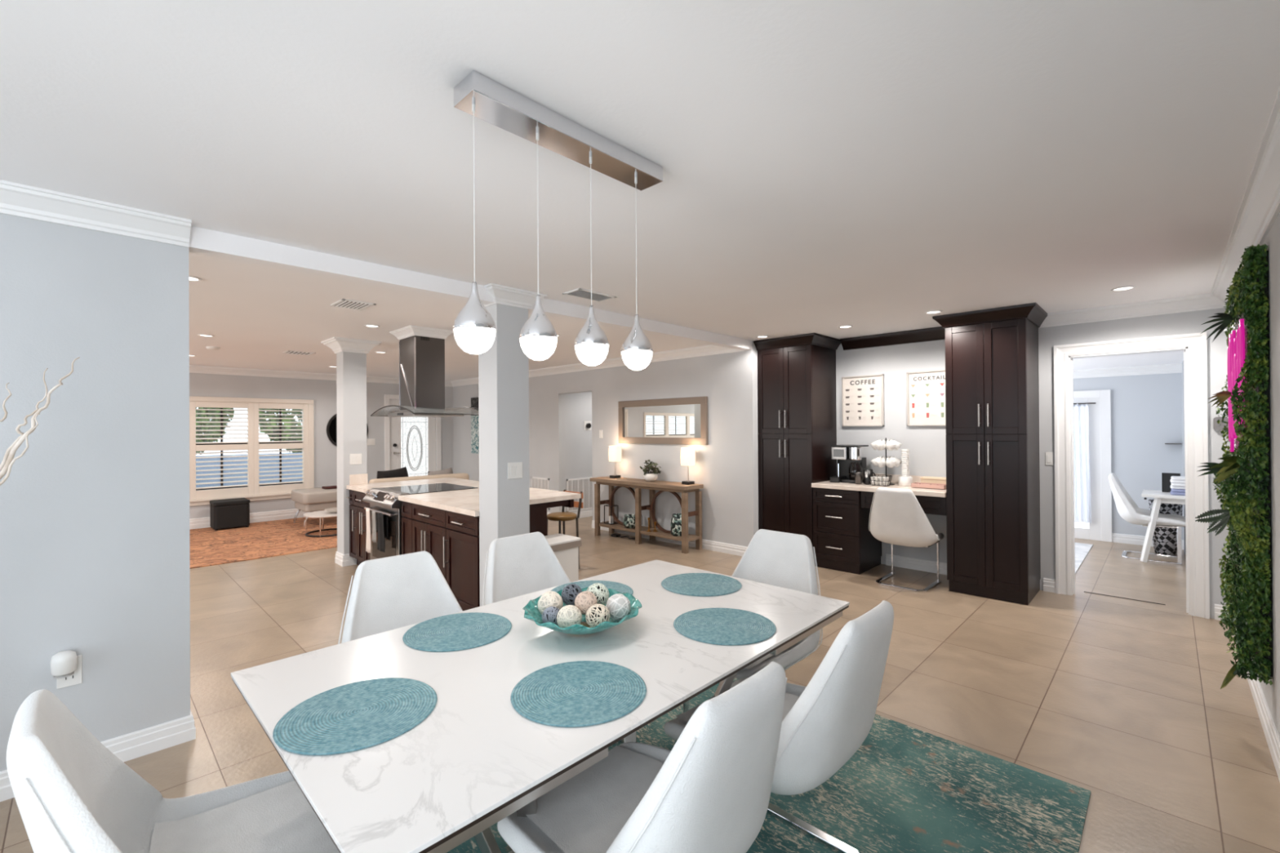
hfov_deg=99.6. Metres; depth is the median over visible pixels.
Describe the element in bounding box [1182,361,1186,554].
wall
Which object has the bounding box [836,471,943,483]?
backsplash
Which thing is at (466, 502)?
countertop
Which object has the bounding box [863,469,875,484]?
mug
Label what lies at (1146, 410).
wall
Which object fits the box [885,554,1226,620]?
baseboard
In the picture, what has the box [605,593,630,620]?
decorative ball
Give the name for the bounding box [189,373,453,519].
wall
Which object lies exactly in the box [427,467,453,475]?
throw pillow
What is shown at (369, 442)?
light switch
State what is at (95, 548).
wall
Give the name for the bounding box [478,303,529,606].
column
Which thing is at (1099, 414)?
window frame
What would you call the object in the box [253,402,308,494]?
window
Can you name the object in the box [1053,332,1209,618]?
door frame
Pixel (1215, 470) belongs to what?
plant
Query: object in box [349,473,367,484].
backsplash
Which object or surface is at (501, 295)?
trim
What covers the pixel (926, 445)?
wall
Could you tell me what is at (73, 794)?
dining chair
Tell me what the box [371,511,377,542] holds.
kitchen towel
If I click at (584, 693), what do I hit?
placemat
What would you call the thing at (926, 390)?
poster
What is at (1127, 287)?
recessed light
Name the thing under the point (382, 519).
kitchen towel
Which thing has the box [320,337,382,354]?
trim
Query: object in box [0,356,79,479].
branch
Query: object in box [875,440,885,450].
cup
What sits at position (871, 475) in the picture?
wire basket
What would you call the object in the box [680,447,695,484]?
table lamp
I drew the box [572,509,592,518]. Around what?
baseboard
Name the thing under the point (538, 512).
island end panel
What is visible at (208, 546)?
living room rug
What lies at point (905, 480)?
dispenser
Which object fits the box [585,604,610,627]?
decorative ball
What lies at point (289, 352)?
ceiling vent
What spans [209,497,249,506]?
cushion
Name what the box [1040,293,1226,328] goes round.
trim
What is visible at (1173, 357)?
ceiling
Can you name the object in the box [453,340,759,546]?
wall
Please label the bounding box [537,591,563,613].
decorative ball
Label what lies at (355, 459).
light switch
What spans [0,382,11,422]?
branch
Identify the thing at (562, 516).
bar stool
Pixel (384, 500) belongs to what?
range
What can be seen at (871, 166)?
ceiling
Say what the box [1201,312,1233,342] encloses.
plant
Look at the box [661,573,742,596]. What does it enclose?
placemat
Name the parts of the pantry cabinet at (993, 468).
door, door, handle, handle, handle, handle, crown, door, door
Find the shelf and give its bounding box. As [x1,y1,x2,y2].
[599,520,699,542]
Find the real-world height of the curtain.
1.524 m
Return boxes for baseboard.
[0,709,195,801]
[189,508,315,529]
[546,512,746,556]
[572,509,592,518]
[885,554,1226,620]
[1111,533,1183,549]
[1231,628,1279,782]
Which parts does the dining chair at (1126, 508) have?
frame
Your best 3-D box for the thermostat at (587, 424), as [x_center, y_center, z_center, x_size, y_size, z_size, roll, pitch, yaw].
[-0.855,-0.014,8.938,0.040,0.150,0.150,-1,0,44]
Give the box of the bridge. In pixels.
[840,326,945,350]
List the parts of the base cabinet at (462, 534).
handle, handle, drawer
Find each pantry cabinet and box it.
[753,333,840,548]
[932,302,1047,604]
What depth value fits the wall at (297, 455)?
11.42 m
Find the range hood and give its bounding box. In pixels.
[370,324,479,417]
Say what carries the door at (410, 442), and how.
in the wall at (322, 392)
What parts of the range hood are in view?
edge trim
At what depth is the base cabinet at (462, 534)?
4.08 m
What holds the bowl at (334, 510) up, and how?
on the coffee table at (323, 513)
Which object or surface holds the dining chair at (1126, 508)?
on the floor
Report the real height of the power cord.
0.030 m
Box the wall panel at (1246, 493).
[1195,244,1273,688]
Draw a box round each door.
[384,394,441,476]
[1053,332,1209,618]
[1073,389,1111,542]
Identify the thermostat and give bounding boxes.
[583,421,591,430]
[1213,417,1228,430]
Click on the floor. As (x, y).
(1122, 701)
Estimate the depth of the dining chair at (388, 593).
2.26 m
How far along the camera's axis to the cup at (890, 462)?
5.37 m
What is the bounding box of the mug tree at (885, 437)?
[877,437,894,484]
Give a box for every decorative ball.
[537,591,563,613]
[542,606,559,625]
[556,604,582,628]
[560,583,582,605]
[574,591,597,614]
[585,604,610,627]
[586,582,608,604]
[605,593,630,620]
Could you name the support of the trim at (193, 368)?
attached to the wall at (322, 392)
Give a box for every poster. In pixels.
[841,373,884,426]
[906,369,946,426]
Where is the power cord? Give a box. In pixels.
[611,533,635,538]
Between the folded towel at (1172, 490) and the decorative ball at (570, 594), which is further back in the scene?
the folded towel at (1172, 490)
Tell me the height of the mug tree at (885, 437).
0.470 m
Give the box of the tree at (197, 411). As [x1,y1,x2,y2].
[195,407,234,454]
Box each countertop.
[346,473,581,516]
[811,471,946,497]
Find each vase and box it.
[622,514,635,528]
[670,513,681,536]
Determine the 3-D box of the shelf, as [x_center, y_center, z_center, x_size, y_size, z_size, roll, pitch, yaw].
[0.063,1.330,6.929,1.600,0.035,0.270,-1,0,44]
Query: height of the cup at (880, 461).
0.105 m
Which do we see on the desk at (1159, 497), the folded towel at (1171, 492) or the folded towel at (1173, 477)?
the folded towel at (1171, 492)
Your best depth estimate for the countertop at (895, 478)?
5.34 m
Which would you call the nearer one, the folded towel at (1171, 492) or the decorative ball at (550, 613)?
the decorative ball at (550, 613)
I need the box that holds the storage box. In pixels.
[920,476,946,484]
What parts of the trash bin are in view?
lid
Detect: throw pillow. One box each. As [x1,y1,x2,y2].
[377,466,408,479]
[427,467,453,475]
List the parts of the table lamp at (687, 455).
lamp shade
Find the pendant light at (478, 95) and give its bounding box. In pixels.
[453,70,662,370]
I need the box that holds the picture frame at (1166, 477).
[1161,472,1180,492]
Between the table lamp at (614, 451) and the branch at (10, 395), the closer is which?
the branch at (10, 395)
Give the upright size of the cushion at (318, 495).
0.170 m
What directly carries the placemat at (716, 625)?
on the dining table at (474, 762)
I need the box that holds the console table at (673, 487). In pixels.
[590,475,703,553]
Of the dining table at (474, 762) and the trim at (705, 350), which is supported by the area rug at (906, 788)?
the dining table at (474, 762)
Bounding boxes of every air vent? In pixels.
[530,476,549,509]
[566,476,592,511]
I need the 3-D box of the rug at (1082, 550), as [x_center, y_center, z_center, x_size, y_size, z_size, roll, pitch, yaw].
[4.363,1.444,6.293,1.245,0.008,2.000,-1,0,44]
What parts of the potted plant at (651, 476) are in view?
pot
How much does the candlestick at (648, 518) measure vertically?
0.170 m
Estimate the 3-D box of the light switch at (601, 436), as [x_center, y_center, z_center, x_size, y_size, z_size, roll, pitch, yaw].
[-0.564,0.110,7.803,0.075,0.115,0.010,-1,0,44]
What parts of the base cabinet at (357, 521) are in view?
drawer, door, handle, door, handle, drawer, handle, door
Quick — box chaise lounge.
[291,487,337,527]
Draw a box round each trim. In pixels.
[0,179,191,247]
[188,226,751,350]
[189,364,452,386]
[189,395,314,506]
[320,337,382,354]
[450,344,744,386]
[483,283,546,310]
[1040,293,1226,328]
[1072,363,1182,378]
[1211,87,1279,304]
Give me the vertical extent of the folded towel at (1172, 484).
0.030 m
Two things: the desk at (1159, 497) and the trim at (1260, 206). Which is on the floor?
the desk at (1159, 497)
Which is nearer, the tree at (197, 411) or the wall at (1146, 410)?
the wall at (1146, 410)
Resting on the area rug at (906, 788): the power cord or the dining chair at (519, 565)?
the dining chair at (519, 565)
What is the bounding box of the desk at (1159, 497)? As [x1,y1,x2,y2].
[1140,489,1185,562]
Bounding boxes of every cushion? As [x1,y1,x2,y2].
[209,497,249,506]
[291,487,337,504]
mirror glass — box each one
[328,417,337,444]
[623,404,700,437]
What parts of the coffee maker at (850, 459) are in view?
lid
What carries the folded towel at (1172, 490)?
on the folded towel at (1171, 492)
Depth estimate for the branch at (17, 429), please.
1.73 m
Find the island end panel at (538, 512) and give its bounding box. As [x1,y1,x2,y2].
[529,498,573,535]
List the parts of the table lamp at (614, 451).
lamp shade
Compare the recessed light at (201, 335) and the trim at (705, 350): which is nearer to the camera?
the recessed light at (201, 335)
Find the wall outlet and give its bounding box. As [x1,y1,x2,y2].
[57,654,82,688]
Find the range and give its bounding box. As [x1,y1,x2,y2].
[362,483,478,559]
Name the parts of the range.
handle, control panel, oven door, knob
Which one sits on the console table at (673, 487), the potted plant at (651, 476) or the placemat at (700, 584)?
the potted plant at (651, 476)
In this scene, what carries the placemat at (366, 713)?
on the dining table at (474, 762)
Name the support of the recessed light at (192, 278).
in the ceiling at (871, 166)
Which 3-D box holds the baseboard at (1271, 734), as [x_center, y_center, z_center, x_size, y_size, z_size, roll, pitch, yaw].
[1.429,1.389,0.985,0.018,0.112,8.400,-1,0,44]
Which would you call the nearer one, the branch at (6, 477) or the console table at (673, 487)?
the branch at (6, 477)
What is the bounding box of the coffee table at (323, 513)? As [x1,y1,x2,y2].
[303,510,337,537]
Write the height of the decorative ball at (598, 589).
0.087 m
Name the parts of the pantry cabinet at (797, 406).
door, door, handle, handle, handle, crown, door, door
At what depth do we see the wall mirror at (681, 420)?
6.92 m
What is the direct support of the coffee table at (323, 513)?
on the living room rug at (208, 546)
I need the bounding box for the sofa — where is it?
[368,472,469,483]
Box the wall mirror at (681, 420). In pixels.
[617,396,707,444]
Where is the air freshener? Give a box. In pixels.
[50,649,76,679]
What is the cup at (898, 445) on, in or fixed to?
hanging from the mug tree at (885, 437)
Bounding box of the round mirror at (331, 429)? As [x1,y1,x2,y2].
[326,413,368,446]
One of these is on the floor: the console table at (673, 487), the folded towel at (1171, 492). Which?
the console table at (673, 487)
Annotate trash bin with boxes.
[544,533,582,582]
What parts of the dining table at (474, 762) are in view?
extension rail, extension rail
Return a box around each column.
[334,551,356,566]
[336,351,366,554]
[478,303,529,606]
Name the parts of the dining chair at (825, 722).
frame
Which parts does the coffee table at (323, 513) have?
leg, leg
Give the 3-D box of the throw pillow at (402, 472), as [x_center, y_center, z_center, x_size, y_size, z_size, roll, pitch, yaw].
[-3.591,0.794,7.870,0.120,0.399,0.455,-1,0,44]
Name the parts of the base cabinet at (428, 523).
door, handle, handle, handle, drawer, door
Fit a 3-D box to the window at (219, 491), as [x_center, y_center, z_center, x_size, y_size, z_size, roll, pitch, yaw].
[-6.414,0.353,8.302,0.120,1.460,0.780,-1,0,44]
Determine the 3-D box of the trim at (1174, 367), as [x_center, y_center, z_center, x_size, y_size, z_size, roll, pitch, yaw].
[5.539,-0.674,7.031,2.130,0.105,0.095,-1,0,44]
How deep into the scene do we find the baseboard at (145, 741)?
2.43 m
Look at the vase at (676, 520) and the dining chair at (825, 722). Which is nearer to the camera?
the dining chair at (825, 722)
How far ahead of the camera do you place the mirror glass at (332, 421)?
9.36 m
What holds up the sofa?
on the living room rug at (208, 546)
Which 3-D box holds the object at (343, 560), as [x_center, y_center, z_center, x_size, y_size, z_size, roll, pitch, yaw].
[-3.161,1.432,5.941,0.256,0.123,0.271,-1,0,44]
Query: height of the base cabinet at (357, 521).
0.823 m
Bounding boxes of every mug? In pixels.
[854,471,862,484]
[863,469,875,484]
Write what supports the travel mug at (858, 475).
on the countertop at (895, 478)
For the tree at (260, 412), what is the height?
4.268 m
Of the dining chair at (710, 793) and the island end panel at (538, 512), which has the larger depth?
the island end panel at (538, 512)
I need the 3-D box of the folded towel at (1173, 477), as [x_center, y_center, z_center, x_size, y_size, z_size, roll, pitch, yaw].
[5.755,0.546,5.668,0.274,0.030,0.210,-1,0,44]
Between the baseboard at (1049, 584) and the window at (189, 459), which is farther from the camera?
the window at (189, 459)
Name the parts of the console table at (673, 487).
leg, leg, leg, leg, leg, leg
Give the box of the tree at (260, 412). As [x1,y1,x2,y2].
[258,408,302,453]
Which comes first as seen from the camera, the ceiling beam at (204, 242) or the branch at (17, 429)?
the branch at (17, 429)
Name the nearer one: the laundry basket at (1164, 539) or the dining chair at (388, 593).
the dining chair at (388, 593)
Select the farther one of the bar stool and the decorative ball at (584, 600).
the bar stool
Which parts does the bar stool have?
leg, seat, leg, leg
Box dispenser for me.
[898,448,912,486]
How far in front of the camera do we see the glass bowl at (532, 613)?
1.83 m
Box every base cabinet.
[346,489,369,565]
[400,501,413,554]
[412,503,448,581]
[443,511,479,610]
[813,487,881,574]
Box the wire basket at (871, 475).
[868,474,892,486]
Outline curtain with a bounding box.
[1073,402,1095,523]
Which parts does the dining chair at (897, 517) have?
frame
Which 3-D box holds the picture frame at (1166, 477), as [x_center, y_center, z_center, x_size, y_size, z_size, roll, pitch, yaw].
[5.790,0.613,5.896,0.145,0.210,0.025,-1,0,44]
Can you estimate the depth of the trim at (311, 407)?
8.72 m
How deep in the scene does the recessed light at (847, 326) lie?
5.23 m
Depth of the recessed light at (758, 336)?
5.76 m
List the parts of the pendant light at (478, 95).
cord, globe, cord, globe, cord, globe, cord, globe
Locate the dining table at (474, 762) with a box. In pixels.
[231,560,849,852]
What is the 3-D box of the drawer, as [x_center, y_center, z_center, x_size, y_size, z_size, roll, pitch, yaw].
[2.608,0.712,5.227,0.764,0.165,0.475,-1,0,44]
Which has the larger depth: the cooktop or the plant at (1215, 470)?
the cooktop
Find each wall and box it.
[0,213,190,771]
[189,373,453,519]
[195,452,302,490]
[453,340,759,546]
[564,391,592,512]
[835,307,1231,618]
[1073,373,1183,539]
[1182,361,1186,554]
[1229,211,1279,737]
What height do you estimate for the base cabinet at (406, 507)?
0.823 m
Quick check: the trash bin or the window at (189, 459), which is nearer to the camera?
the trash bin
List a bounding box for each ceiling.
[0,0,1279,381]
[1072,350,1183,369]
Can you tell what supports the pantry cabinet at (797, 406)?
on the floor
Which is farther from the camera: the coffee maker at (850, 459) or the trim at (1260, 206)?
the coffee maker at (850, 459)
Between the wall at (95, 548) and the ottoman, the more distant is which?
the ottoman
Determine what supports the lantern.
on the console table at (673, 487)
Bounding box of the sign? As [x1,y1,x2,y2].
[1227,319,1245,452]
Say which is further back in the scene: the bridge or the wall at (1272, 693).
the bridge
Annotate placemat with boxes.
[272,677,437,755]
[402,612,511,652]
[510,660,646,727]
[551,580,633,595]
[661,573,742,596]
[673,607,776,645]
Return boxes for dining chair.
[6,688,339,852]
[337,551,462,644]
[482,531,623,741]
[497,662,786,852]
[664,600,893,852]
[683,528,822,712]
[868,487,943,591]
[1108,472,1185,564]
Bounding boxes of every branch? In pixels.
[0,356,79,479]
[0,368,48,471]
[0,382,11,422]
[0,413,39,485]
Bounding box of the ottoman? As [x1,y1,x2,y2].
[209,497,249,530]
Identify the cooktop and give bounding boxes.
[383,483,478,494]
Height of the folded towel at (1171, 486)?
0.030 m
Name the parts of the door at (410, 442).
leaded glass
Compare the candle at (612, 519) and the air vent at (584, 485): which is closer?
the candle at (612, 519)
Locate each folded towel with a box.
[1169,479,1185,483]
[1170,475,1185,480]
[1170,482,1185,486]
[1170,484,1185,489]
[1170,490,1185,495]
[1171,488,1185,492]
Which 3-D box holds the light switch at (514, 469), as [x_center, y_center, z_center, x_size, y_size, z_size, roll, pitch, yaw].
[-0.882,0.311,3.827,0.010,0.115,0.120,-1,0,44]
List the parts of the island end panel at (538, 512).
panel, support rail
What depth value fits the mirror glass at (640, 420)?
6.96 m
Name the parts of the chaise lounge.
leg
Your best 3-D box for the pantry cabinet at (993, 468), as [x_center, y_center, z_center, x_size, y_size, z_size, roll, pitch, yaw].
[3.090,0.238,4.752,0.746,2.423,0.674,-1,0,44]
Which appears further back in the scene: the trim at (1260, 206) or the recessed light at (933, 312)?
the recessed light at (933, 312)
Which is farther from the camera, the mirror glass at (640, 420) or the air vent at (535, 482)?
the air vent at (535, 482)
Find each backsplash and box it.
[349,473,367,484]
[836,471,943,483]
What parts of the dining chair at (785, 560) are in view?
frame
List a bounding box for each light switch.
[350,453,361,464]
[366,438,374,444]
[507,462,522,479]
[599,430,603,438]
[1044,452,1053,465]
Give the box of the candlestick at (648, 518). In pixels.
[646,517,657,531]
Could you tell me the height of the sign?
0.703 m
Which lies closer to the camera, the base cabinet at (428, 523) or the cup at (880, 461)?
the base cabinet at (428, 523)
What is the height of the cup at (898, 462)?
0.105 m
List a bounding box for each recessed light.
[189,275,201,281]
[197,333,213,337]
[364,324,379,328]
[756,335,768,337]
[838,324,852,328]
[924,310,942,314]
[1111,285,1135,291]
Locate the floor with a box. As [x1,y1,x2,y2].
[0,515,1279,852]
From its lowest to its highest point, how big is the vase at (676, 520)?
0.250 m
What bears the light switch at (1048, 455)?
attached to the wall at (926, 445)
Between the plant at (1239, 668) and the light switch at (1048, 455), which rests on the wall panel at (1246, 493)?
the plant at (1239, 668)
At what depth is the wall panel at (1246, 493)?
2.48 m
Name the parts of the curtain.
rod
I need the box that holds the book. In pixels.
[321,485,337,488]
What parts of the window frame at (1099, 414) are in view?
lit pane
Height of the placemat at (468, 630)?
0.004 m
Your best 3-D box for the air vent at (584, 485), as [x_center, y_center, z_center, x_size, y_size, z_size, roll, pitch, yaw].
[-0.970,1.106,8.829,0.013,0.530,0.570,-1,0,44]
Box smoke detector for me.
[205,346,220,350]
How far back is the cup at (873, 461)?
5.49 m
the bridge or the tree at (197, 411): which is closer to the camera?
the bridge
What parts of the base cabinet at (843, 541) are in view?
handle, handle, handle, drawer, drawer, drawer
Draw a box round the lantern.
[604,504,617,524]
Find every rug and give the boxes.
[189,516,337,568]
[446,677,1090,852]
[1074,542,1093,573]
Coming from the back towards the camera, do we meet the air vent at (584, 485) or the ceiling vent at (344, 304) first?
the air vent at (584, 485)
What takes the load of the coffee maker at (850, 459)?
on the countertop at (895, 478)
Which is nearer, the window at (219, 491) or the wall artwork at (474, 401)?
the window at (219, 491)
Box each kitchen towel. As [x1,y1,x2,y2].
[365,507,372,553]
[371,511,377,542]
[377,512,388,551]
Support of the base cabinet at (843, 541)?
on the floor
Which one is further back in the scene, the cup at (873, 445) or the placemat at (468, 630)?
the cup at (873, 445)
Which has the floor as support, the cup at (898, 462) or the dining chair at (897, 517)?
the dining chair at (897, 517)
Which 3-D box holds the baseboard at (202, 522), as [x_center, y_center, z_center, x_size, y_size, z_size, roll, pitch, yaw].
[-7.011,1.446,7.602,0.025,0.157,9.300,-1,0,44]
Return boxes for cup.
[870,440,879,449]
[870,456,879,466]
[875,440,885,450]
[875,457,885,467]
[885,440,896,450]
[885,457,896,467]
[893,440,902,450]
[893,457,901,466]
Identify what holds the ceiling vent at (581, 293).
in the ceiling at (871, 166)
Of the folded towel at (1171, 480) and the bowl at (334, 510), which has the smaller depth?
the folded towel at (1171, 480)
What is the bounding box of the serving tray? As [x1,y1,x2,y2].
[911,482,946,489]
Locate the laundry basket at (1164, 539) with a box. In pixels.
[1148,498,1182,555]
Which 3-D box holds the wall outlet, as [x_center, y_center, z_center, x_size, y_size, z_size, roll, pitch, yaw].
[-2.394,1.029,2.270,0.007,0.120,0.073,-1,0,44]
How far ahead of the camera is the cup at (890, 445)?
5.37 m
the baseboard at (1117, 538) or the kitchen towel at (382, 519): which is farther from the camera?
the baseboard at (1117, 538)
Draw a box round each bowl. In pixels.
[324,506,337,513]
[522,586,642,635]
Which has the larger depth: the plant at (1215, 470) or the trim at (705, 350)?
the trim at (705, 350)
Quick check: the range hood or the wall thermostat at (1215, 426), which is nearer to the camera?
the wall thermostat at (1215, 426)
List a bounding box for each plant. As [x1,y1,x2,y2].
[640,459,661,481]
[1195,462,1222,476]
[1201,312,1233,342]
[1208,391,1231,408]
[1209,455,1239,484]
[1220,657,1246,688]
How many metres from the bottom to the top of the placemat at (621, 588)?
0.004 m
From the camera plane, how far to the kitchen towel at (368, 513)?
5.19 m
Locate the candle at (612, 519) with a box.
[608,515,613,523]
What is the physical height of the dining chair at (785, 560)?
0.906 m
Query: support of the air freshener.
attached to the wall outlet
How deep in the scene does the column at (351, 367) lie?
5.86 m
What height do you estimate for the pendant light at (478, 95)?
0.761 m
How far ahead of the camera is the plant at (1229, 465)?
2.61 m
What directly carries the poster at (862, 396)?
attached to the wall at (926, 445)
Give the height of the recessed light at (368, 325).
0.008 m
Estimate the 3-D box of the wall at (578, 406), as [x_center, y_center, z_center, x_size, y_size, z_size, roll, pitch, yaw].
[0.287,0.271,8.810,2.090,2.425,2.380,-1,0,44]
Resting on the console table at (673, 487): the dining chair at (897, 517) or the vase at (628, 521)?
the vase at (628, 521)
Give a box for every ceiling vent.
[282,350,315,355]
[329,298,376,311]
[562,288,616,302]
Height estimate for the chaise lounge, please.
0.517 m
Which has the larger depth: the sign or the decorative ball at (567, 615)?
the sign
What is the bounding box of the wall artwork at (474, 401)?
[471,397,479,453]
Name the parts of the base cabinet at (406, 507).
drawer, door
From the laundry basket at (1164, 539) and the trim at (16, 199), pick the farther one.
the laundry basket at (1164, 539)
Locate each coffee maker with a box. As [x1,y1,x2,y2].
[830,444,868,483]
[848,447,862,460]
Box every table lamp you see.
[608,445,621,478]
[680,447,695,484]
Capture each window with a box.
[189,400,253,499]
[189,458,190,499]
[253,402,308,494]
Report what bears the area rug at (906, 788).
on the floor
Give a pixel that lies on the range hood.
(421, 348)
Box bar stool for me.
[546,489,582,568]

